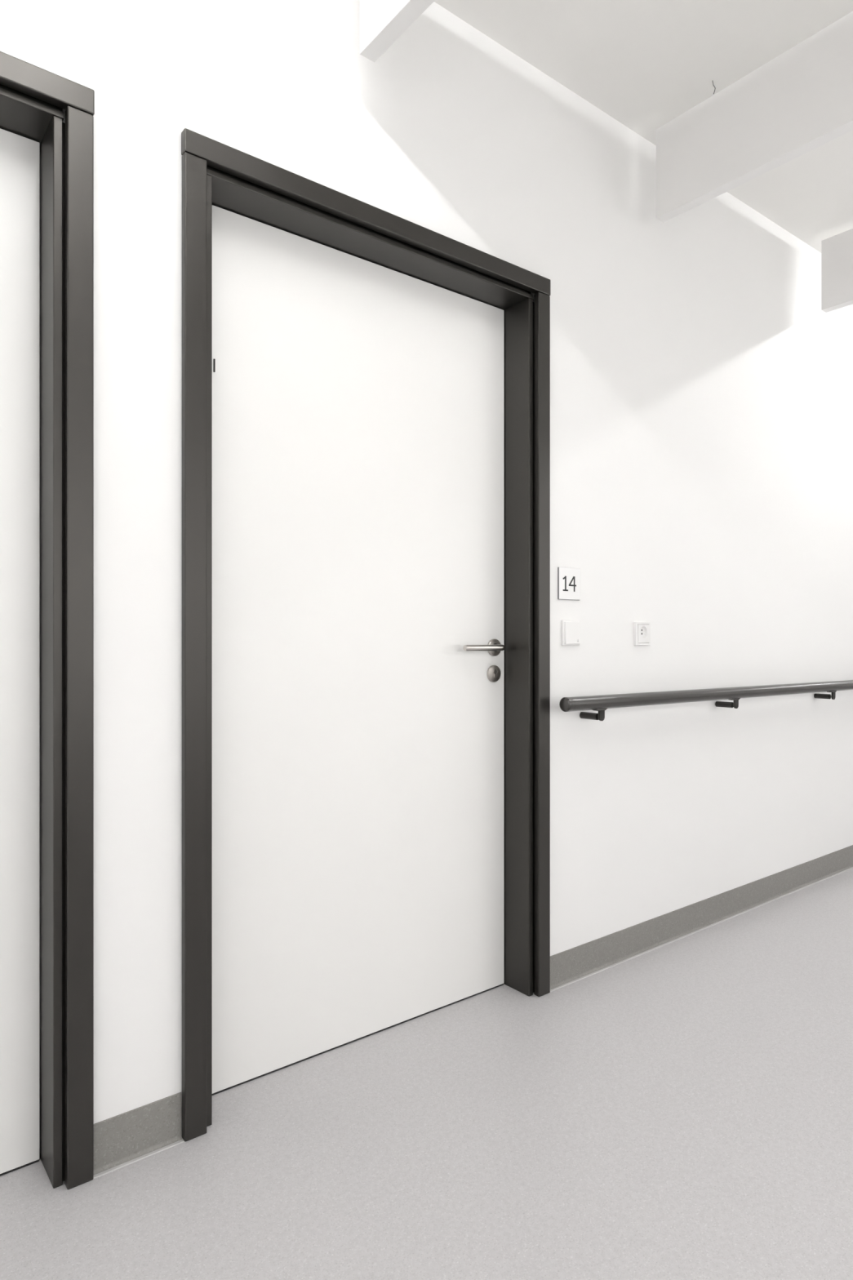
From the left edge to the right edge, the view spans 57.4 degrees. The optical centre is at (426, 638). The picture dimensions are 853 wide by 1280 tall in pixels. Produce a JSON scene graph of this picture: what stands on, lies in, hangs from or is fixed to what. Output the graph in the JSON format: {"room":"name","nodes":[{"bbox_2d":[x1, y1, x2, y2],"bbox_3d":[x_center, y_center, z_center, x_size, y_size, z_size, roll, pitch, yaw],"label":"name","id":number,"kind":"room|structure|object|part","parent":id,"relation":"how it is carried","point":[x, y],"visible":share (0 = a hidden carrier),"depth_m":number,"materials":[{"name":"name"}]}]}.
{"room":"hospital corridor","nodes":[
{"label":"hospital corridor","id":0,"kind":"room"},
{"bbox_2d":[0,0,852,1134],"bbox_3d":[0.496,-0.328,2.600,13.200,2.815,0.160,0,0,-38],"label":"wall","id":1,"kind":"structure","parent":0,"point":[701,383],"depth_m":2.49,"materials":[{"name":"white paint"}]},
{"bbox_2d":[0,51,94,1189],"bbox_3d":[-1.167,-0.007,1.273,1.143,2.175,0.183,0,0,-38],"label":"door","id":2,"kind":"structure","parent":1,"relation":"in","point":[46,162],"depth_m":1.56,"materials":[{"name":"wood"}]},
{"bbox_3d":[-1.118,-1.070,1.210,1.143,0.049,0.023,0,0,-38],"label":"head casing","id":3,"kind":"part","parent":2,"relation":"part of","materials":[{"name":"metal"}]},
{"bbox_3d":[-0.690,0.018,1.548,0.050,2.124,0.022,0,0,-38],"label":"casing","id":4,"kind":"part","parent":2,"relation":"part of","materials":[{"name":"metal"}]},
{"bbox_2d":[93,1091,184,1178],"bbox_3d":[-0.598,1.031,1.623,0.185,0.099,0.019,0,0,-38],"label":"baseboard","id":5,"kind":"structure","parent":1,"relation":"attached to","point":[126,1138],"depth_m":1.63,"materials":[{"name":"grey plastic"}]},
{"bbox_2d":[181,128,550,1141],"bbox_3d":[-0.126,-0.007,2.094,1.143,2.175,0.183,0,0,-38],"label":"door","id":6,"kind":"structure","parent":1,"relation":"in","point":[366,388],"depth_m":2.08,"materials":[{"name":"wood"}]},
{"bbox_3d":[-0.505,0.018,1.694,0.050,2.124,0.022,0,0,-38],"label":"casing","id":7,"kind":"part","parent":6,"relation":"part of","materials":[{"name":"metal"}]},
{"bbox_3d":[-0.502,-0.645,1.843,0.004,0.031,0.004,0,0,-38],"label":"hinge plate","id":8,"kind":"part","parent":6,"relation":"part of","materials":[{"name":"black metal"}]},
{"bbox_3d":[-0.076,-1.070,2.031,1.143,0.049,0.023,0,0,-38],"label":"head casing","id":9,"kind":"part","parent":6,"relation":"part of","materials":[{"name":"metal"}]},
{"bbox_3d":[0.167,0.028,2.335,0.166,0.019,0.053,0,0,-38],"label":"handle","id":10,"kind":"part","parent":6,"relation":"part of","materials":[{"name":"silver metal"}]},
{"bbox_3d":[0.352,0.018,2.370,0.050,2.124,0.022,0,0,-38],"label":"casing","id":11,"kind":"part","parent":6,"relation":"part of","materials":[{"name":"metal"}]},
{"bbox_2d":[557,567,580,599],"bbox_3d":[0.450,-0.172,2.458,0.099,0.100,0.006,0,0,-38],"label":"number sign","id":12,"kind":"object","parent":1,"relation":"attached to","point":[568,579],"visible":1,"depth_m":2.45,"materials":[{"name":"white plastic"}]},
{"bbox_3d":[0.449,-0.172,2.458,0.099,0.100,0.005,0,0,-38],"label":"backing plate","id":13,"kind":"part","parent":12,"relation":"part of","materials":[{"name":"white plastic"}]},
{"bbox_2d":[561,619,580,645],"bbox_3d":[0.457,-0.018,2.458,0.080,0.080,0.015,0,0,-38],"label":"light switch","id":14,"kind":"object","parent":1,"relation":"attached to","point":[571,636],"visible":1,"depth_m":2.45,"materials":[{"name":"white plastic"}]},
{"bbox_2d":[634,622,650,645],"bbox_3d":[0.744,-0.017,2.686,0.080,0.080,0.012,0,0,-38],"label":"wall socket","id":15,"kind":"object","parent":1,"relation":"attached to","point":[642,629],"visible":1,"depth_m":2.68,"materials":[{"name":"white plastic"}]},
{"bbox_3d":[0.744,-0.017,2.686,0.062,0.062,0.012,0,0,-38],"label":"plate","id":16,"kind":"part","parent":15,"relation":"part of","materials":[{"name":"white plastic"}]},
{"bbox_2d":[550,844,852,991],"bbox_3d":[3.052,1.031,4.502,6.831,0.099,0.019,0,0,-38],"label":"baseboard","id":17,"kind":"structure","parent":1,"relation":"attached to","point":[572,965],"depth_m":2.85,"materials":[{"name":"grey plastic"}]},
{"bbox_2d":[559,680,852,720],"bbox_3d":[2.135,0.229,3.731,4.426,0.105,0.094,0,0,-38],"label":"handrail","id":18,"kind":"object","parent":1,"relation":"attached to","point":[600,704],"visible":1,"depth_m":2.74,"materials":[{"name":"black metal"}]},
{"bbox_2d":[0,868,852,1279],"bbox_3d":[1.137,1.140,1.788,13.200,0.120,3.200,0,0,-38],"label":"floor","id":19,"kind":"structure","parent":0,"point":[682,1108],"depth_m":1.65,"materials":[{"name":"grey plastic"}]},
{"bbox_2d":[434,0,852,253],"bbox_3d":[1.137,-1.795,1.788,13.200,0.120,3.200,0,0,-38],"label":"ceiling","id":20,"kind":"structure","parent":0,"point":[644,64],"depth_m":2.31,"materials":[{"name":"white paint"}]},
{"bbox_2d":[360,0,435,62],"bbox_3d":[0.540,-1.563,1.002,0.044,0.345,2.205,0,0,-38],"label":"ceiling beam","id":21,"kind":"structure","parent":20,"relation":"hanging from","point":[382,22],"depth_m":1.79,"materials":[{"name":"white paint"}]},
{"bbox_2d":[656,11,852,222],"bbox_3d":[1.459,-1.563,1.727,0.044,0.345,2.205,0,0,-38],"label":"ceiling beam","id":22,"kind":"structure","parent":20,"relation":"hanging from","point":[800,101],"depth_m":2.30,"materials":[{"name":"white paint"}]},
{"bbox_2d":[821,228,852,312],"bbox_3d":[2.371,-1.563,2.447,0.044,0.345,2.205,0,0,-38],"label":"ceiling beam","id":23,"kind":"structure","parent":20,"relation":"hanging from","point":[837,251],"depth_m":3.25,"materials":[{"name":"white paint"}]}
]}

